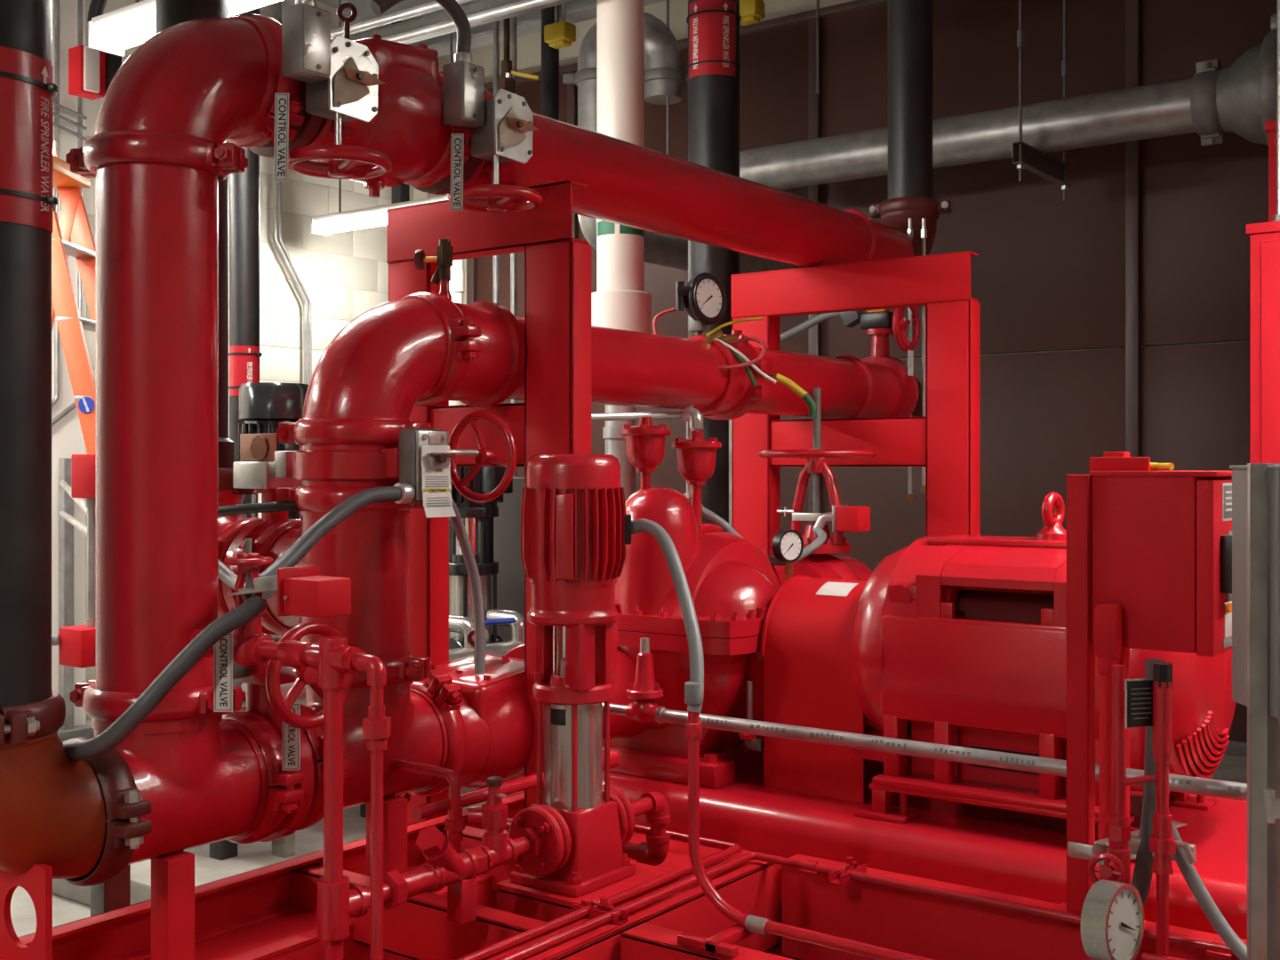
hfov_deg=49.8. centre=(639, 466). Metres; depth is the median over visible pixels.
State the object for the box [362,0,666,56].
trim
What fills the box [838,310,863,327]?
switch
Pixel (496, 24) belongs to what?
conduit
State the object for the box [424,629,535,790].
valve
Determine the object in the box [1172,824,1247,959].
conduit
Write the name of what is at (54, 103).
cable
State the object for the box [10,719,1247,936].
floor
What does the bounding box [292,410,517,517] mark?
valve
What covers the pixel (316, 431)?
coupling
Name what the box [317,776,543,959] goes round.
pipe
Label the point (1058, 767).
pipe
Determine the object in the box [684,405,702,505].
conduit
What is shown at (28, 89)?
marker
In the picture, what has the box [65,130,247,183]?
coupling
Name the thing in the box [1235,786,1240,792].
print
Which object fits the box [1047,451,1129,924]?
post
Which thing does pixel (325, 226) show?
diffuser
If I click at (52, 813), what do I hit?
pipe elbow
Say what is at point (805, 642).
guard
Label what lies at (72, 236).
step ladder
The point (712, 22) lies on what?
marker
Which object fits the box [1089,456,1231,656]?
controller
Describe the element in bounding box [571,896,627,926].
clamp
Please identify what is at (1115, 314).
wall
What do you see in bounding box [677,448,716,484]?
bowl
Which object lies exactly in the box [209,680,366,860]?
stand
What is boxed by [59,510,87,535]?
tube
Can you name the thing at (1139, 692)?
plate
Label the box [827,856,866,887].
clamp
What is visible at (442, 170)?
coupling
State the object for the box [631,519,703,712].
conduit
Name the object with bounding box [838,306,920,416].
valve
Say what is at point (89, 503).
conduit
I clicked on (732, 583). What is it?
pump
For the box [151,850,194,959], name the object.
stand
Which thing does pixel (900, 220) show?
pipe elbow
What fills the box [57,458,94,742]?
strut
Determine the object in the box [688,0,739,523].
pipe
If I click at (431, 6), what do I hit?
conduit
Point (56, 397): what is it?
conduit
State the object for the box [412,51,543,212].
valve
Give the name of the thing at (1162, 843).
pipe
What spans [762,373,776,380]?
wire
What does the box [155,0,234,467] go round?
pipe
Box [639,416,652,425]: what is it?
outlet
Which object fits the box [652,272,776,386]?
gauge
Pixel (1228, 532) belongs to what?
switch plate
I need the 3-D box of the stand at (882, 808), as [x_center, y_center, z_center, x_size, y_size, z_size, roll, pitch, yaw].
[0.963,0.791,3.331,0.665,0.078,0.630,0,0,36]
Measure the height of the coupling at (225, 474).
0.070 m
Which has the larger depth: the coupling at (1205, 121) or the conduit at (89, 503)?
the coupling at (1205, 121)
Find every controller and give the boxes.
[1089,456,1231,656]
[1246,220,1279,463]
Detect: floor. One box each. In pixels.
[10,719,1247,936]
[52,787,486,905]
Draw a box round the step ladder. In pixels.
[51,155,95,454]
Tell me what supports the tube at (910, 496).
attached to the pipe at (629, 184)
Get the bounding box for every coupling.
[0,690,65,746]
[63,736,151,886]
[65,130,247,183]
[69,679,245,722]
[218,467,257,495]
[218,517,261,617]
[221,710,303,844]
[226,14,304,148]
[229,519,300,634]
[276,418,431,445]
[276,485,423,511]
[296,704,351,831]
[305,653,431,687]
[306,38,361,145]
[394,670,466,802]
[403,72,473,186]
[403,291,482,406]
[463,88,511,186]
[680,329,816,420]
[869,196,951,218]
[1190,58,1225,145]
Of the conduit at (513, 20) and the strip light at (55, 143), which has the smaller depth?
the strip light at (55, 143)
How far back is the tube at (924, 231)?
4.99 m
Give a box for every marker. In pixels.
[0,46,57,232]
[228,345,261,395]
[686,0,741,78]
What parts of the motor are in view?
frame, opening sill, foot rail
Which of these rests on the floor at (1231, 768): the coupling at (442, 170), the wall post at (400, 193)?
the wall post at (400, 193)
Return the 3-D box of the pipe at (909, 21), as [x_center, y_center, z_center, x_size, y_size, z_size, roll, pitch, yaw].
[1.022,-1.895,5.215,0.168,1.810,0.168,0,0,36]
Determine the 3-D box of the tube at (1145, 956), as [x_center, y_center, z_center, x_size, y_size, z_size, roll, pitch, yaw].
[0.931,0.847,2.259,0.310,0.024,0.156,0,0,36]
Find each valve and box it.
[214,538,351,711]
[220,432,299,634]
[232,620,353,841]
[248,0,392,181]
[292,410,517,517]
[315,2,451,198]
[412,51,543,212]
[414,239,452,300]
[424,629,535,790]
[484,617,515,642]
[497,17,538,94]
[602,637,666,724]
[620,416,671,490]
[671,430,721,536]
[758,387,876,585]
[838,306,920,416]
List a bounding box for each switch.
[226,565,351,617]
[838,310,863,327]
[1220,535,1231,593]
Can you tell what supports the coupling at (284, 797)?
attached to the pipe tee at (204, 780)
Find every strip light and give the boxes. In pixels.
[53,137,57,157]
[88,0,281,56]
[311,0,452,236]
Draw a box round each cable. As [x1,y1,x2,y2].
[53,102,87,119]
[53,112,87,129]
[53,122,87,140]
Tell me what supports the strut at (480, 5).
attached to the trim
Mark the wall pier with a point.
(68, 440)
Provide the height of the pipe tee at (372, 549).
0.350 m
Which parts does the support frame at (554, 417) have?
post, post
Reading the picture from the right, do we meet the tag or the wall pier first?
the tag
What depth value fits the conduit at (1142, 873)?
2.48 m
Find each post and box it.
[90,864,130,916]
[391,19,409,203]
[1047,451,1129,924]
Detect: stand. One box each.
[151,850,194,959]
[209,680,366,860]
[366,795,407,876]
[854,782,1215,863]
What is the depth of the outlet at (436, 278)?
3.21 m
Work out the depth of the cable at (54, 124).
6.55 m
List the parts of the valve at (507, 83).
lever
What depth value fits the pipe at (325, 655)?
2.32 m
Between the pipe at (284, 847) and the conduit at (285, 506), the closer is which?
the conduit at (285, 506)
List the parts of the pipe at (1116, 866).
valve knob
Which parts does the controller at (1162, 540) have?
door, rating plate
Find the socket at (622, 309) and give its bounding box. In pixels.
[591,289,651,333]
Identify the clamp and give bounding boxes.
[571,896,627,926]
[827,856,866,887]
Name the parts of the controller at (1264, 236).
door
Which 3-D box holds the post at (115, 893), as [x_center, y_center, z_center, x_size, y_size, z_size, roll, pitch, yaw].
[-1.082,0.990,2.816,0.050,0.620,0.060,0,0,36]
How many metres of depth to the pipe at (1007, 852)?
3.19 m
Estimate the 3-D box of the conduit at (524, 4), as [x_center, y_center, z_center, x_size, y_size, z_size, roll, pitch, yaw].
[0.534,-1.600,4.083,7.000,0.032,0.032,0,0,36]
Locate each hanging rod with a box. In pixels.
[666,0,670,155]
[815,0,820,94]
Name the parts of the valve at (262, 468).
plate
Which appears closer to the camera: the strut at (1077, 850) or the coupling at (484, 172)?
the strut at (1077, 850)
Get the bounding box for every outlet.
[431,265,439,284]
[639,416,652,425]
[689,430,703,439]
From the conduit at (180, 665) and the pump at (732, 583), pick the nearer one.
the conduit at (180, 665)
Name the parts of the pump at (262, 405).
motor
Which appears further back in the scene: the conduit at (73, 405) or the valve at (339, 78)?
the conduit at (73, 405)
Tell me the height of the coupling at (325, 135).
0.263 m
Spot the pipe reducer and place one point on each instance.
(1246, 89)
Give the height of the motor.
0.692 m
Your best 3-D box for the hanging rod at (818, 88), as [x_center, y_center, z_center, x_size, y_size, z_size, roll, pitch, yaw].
[0.839,-2.280,6.500,0.020,1.040,0.020,0,0,-31]
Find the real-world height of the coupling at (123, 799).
0.263 m
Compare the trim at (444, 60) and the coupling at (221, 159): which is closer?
the coupling at (221, 159)
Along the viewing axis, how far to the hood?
3.19 m
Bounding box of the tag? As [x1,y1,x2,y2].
[429,488,446,492]
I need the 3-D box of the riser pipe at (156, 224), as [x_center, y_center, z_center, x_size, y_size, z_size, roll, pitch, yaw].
[-0.911,-0.075,2.602,0.219,0.994,0.219,0,0,36]
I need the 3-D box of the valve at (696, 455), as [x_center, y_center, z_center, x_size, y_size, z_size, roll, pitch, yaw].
[0.157,0.050,3.827,0.140,0.300,0.140,0,0,36]
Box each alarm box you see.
[59,624,95,668]
[71,454,95,498]
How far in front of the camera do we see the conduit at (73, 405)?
6.64 m
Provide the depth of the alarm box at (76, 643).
4.33 m
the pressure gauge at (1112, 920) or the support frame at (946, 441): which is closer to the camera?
the pressure gauge at (1112, 920)
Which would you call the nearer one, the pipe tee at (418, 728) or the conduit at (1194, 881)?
the conduit at (1194, 881)
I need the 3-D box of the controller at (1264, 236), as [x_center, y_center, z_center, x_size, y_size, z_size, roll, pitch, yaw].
[2.357,0.269,4.308,0.755,2.062,0.590,0,0,36]
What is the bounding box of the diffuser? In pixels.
[312,213,387,234]
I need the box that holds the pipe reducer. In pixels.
[1216,13,1276,145]
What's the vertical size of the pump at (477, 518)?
0.975 m
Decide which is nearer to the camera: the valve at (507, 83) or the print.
the print
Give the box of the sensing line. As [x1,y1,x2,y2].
[456,824,740,959]
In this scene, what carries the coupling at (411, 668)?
attached to the pipe tee at (418, 728)
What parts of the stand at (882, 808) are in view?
leg, rail, leg, leg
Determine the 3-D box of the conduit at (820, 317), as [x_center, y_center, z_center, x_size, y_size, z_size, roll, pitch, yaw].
[0.541,-0.495,5.231,0.556,0.180,0.046,0,0,40]
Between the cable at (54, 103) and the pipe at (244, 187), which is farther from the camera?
the cable at (54, 103)
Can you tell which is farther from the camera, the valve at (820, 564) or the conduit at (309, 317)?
the conduit at (309, 317)
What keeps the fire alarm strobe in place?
hanging from the ceiling
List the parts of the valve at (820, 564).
mount plate, stem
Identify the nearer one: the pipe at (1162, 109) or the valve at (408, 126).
the valve at (408, 126)
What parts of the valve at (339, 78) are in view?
sign plate, box lid, plate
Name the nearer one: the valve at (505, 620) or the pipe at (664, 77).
the valve at (505, 620)
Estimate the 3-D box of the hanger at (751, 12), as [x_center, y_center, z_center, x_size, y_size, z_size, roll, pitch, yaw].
[0.553,-2.527,7.001,0.140,0.545,0.100,0,0,36]
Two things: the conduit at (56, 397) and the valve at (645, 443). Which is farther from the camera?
the conduit at (56, 397)
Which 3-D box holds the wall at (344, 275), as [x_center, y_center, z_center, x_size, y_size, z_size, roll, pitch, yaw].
[-4.352,-0.750,5.210,0.205,4.100,10.400,0,0,36]
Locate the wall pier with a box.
[51,0,85,726]
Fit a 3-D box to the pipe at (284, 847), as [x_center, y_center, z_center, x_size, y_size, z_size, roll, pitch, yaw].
[-0.590,0.855,4.915,0.206,0.650,2.000,0,0,36]
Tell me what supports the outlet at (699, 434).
attached to the valve at (696, 455)
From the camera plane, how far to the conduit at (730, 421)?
5.14 m
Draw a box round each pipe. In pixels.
[0,0,51,711]
[95,161,218,691]
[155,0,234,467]
[188,626,353,882]
[229,7,259,632]
[240,608,524,858]
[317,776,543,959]
[342,647,390,959]
[390,759,464,851]
[411,750,620,820]
[485,112,913,267]
[501,747,1247,939]
[504,791,670,865]
[506,315,727,409]
[541,5,559,119]
[562,11,799,273]
[591,0,651,333]
[591,408,703,430]
[602,404,635,502]
[660,708,1247,801]
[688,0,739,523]
[739,78,1195,197]
[746,346,900,418]
[888,0,932,199]
[1087,664,1130,884]
[1094,602,1122,879]
[1124,662,1175,956]
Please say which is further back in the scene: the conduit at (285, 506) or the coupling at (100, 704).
the conduit at (285, 506)
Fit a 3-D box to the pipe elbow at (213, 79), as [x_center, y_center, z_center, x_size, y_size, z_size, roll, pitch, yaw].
[-0.886,-0.734,2.635,0.241,0.323,0.323,0,0,36]
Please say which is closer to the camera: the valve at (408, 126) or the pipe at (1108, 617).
the pipe at (1108, 617)
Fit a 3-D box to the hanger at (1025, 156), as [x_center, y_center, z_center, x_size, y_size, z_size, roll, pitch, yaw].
[1.776,-2.006,6.063,0.042,1.588,0.620,0,0,36]
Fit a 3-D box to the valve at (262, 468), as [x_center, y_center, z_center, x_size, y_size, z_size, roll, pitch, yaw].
[-0.826,0.154,3.149,0.175,0.458,0.267,0,0,36]
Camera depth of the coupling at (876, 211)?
5.13 m
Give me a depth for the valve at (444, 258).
3.21 m
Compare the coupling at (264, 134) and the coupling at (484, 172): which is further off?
the coupling at (484, 172)
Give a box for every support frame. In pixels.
[387,180,591,825]
[731,250,980,557]
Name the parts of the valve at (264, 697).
sign plate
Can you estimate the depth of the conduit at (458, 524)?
3.11 m
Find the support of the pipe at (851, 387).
attached to the support frame at (946, 441)
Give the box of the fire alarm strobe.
[68,0,121,99]
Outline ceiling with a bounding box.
[317,0,422,17]
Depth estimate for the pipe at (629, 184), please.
3.90 m
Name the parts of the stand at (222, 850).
leg, leg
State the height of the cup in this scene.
0.025 m
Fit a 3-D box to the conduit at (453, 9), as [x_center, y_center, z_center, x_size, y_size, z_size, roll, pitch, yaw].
[-0.462,-0.965,2.944,0.248,0.134,0.045,0,0,-43]
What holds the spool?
attached to the coupling at (466, 351)
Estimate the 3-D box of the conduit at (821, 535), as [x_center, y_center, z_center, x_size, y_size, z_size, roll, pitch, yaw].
[0.378,0.200,4.033,0.454,0.177,0.107,0,0,-32]
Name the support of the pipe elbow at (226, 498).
attached to the coupling at (227, 536)
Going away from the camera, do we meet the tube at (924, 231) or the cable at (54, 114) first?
the tube at (924, 231)
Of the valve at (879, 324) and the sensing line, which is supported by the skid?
the sensing line
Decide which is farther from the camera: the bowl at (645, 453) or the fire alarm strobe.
the fire alarm strobe
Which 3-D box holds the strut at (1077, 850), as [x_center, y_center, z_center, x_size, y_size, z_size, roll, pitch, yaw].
[0.934,0.680,2.527,0.226,0.070,0.266,0,0,36]
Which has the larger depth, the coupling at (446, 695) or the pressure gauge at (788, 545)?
the pressure gauge at (788, 545)
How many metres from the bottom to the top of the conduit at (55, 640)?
0.148 m
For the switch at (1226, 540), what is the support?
attached to the controller at (1162, 540)
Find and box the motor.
[849,491,1236,817]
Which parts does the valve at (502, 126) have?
sign plate, box lid, plate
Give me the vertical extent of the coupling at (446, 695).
0.318 m
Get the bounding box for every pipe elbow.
[0,729,121,880]
[91,15,279,143]
[218,490,247,534]
[298,295,457,420]
[880,210,939,256]
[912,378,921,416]
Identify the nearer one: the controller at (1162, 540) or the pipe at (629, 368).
the controller at (1162, 540)
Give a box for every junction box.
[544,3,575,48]
[548,39,571,48]
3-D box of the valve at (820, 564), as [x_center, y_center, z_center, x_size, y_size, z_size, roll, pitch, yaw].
[0.548,0.292,4.272,0.363,1.075,0.363,0,0,36]
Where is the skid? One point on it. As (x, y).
(269, 912)
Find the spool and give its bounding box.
[446,301,525,407]
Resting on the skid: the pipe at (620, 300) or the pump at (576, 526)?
the pump at (576, 526)
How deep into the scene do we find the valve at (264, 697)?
2.71 m
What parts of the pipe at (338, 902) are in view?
support post, valve knob, lever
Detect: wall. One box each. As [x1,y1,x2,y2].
[85,0,413,719]
[449,477,524,640]
[463,0,1276,757]
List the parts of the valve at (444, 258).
knob, stem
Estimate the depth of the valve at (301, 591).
2.43 m
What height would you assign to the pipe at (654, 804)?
0.175 m
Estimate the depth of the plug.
2.58 m
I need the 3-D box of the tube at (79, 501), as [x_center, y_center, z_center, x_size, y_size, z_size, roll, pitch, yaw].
[-2.235,0.116,5.448,0.028,0.108,2.306,0,0,-25]
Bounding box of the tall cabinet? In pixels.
[1264,120,1276,222]
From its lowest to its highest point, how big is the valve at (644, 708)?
0.211 m
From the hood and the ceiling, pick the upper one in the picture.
the ceiling
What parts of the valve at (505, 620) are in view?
lever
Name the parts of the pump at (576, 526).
tie rod, name plate, foot plate, head plate, motor, motor, tie rod, tie rod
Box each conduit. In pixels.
[51,0,59,407]
[51,0,82,426]
[51,633,59,645]
[63,593,266,760]
[84,498,95,627]
[218,501,300,516]
[218,560,272,599]
[251,486,400,594]
[272,1,307,383]
[278,0,311,383]
[330,0,471,39]
[370,0,471,53]
[380,0,560,42]
[448,497,485,674]
[493,20,499,303]
[510,16,516,477]
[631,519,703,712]
[677,680,935,959]
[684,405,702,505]
[701,505,826,566]
[728,419,731,526]
[780,312,839,342]
[1131,658,1164,908]
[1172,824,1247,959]
[1272,0,1279,221]
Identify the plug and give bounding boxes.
[1149,462,1174,471]
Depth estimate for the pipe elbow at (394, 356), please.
2.96 m
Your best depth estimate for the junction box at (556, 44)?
6.98 m
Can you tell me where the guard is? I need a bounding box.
[760,575,911,802]
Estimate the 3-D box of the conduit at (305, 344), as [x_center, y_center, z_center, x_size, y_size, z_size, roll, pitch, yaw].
[-2.044,-0.850,8.081,0.022,3.900,0.261,0,0,36]
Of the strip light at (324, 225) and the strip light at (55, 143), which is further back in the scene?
the strip light at (324, 225)
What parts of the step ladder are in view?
rail, rail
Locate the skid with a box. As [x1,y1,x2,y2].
[17,792,1247,959]
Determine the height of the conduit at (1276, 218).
2.045 m
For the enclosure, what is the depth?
2.05 m
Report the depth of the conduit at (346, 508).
2.72 m
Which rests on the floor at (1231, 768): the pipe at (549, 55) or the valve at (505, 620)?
the pipe at (549, 55)
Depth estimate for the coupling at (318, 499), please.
2.89 m
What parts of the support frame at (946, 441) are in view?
post, post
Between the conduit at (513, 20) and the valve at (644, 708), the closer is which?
the valve at (644, 708)
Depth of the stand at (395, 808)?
2.99 m
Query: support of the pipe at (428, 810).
attached to the valve at (496, 709)
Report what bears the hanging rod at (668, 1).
hanging from the ceiling
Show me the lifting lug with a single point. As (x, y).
(37, 881)
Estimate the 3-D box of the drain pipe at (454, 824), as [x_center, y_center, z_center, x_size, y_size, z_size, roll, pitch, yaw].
[-0.456,0.766,2.888,0.232,0.287,0.038,0,0,36]
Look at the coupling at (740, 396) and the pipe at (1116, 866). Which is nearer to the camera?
the pipe at (1116, 866)
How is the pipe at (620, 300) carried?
attached to the pipe at (615, 443)
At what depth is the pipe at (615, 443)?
4.85 m
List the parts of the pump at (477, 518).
tie rod, tie rod, head plate, motor, tie rod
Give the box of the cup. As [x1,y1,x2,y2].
[739,15,759,25]
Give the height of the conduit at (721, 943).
0.453 m
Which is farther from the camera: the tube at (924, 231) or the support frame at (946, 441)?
the tube at (924, 231)
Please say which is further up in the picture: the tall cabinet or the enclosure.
the tall cabinet
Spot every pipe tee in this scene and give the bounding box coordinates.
[91,713,274,864]
[258,510,411,660]
[304,680,447,808]
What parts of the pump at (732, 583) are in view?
casing, casing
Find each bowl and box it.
[625,435,665,471]
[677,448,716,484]
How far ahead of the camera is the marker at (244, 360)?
5.15 m
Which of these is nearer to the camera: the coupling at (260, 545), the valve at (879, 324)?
the coupling at (260, 545)
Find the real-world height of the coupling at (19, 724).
0.060 m
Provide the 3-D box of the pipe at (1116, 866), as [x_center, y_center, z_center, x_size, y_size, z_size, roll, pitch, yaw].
[0.825,0.625,2.408,0.063,0.550,0.086,0,0,36]
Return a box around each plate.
[1124,678,1152,728]
[1226,530,1231,601]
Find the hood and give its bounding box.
[915,544,1066,627]
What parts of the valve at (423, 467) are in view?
name plate, pointer plate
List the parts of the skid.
ledge plate, jockey plate, deck plate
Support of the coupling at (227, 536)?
attached to the valve at (262, 468)
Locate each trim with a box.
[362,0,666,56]
[413,52,455,199]
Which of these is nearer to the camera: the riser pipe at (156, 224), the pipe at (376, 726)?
the pipe at (376, 726)
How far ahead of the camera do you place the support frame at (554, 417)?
3.26 m
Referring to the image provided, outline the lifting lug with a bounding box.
[0,864,52,959]
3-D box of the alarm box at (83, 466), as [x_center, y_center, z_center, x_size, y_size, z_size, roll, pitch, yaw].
[-1.729,0.030,4.396,0.130,0.140,0.110,0,0,36]
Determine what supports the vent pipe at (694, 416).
attached to the valve at (696, 455)
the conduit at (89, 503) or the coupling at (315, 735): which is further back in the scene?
the conduit at (89, 503)
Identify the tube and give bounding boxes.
[59,480,87,515]
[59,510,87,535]
[906,217,915,501]
[920,217,927,492]
[1141,952,1186,959]
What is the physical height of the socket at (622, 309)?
0.295 m
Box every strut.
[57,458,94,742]
[349,0,575,44]
[1067,820,1196,864]
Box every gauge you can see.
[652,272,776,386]
[772,528,803,582]
[1080,879,1143,959]
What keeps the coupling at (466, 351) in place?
attached to the pipe elbow at (394, 356)
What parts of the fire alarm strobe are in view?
plate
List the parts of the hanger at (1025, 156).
rod, rod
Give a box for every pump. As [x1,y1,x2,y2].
[237,382,308,641]
[448,466,512,649]
[504,486,781,788]
[508,453,635,896]
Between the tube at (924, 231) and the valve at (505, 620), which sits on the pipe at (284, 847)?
the valve at (505, 620)
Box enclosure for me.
[1229,463,1279,959]
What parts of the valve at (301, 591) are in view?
sign plate, stem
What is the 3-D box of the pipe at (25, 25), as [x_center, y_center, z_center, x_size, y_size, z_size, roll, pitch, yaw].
[-1.113,-1.192,2.329,0.219,3.215,0.219,0,0,36]
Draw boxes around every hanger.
[739,0,764,25]
[1012,0,1071,200]
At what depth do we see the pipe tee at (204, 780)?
2.54 m
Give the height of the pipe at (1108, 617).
0.685 m
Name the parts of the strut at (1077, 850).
plate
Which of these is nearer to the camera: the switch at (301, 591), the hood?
the switch at (301, 591)
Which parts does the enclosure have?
strut post, strut post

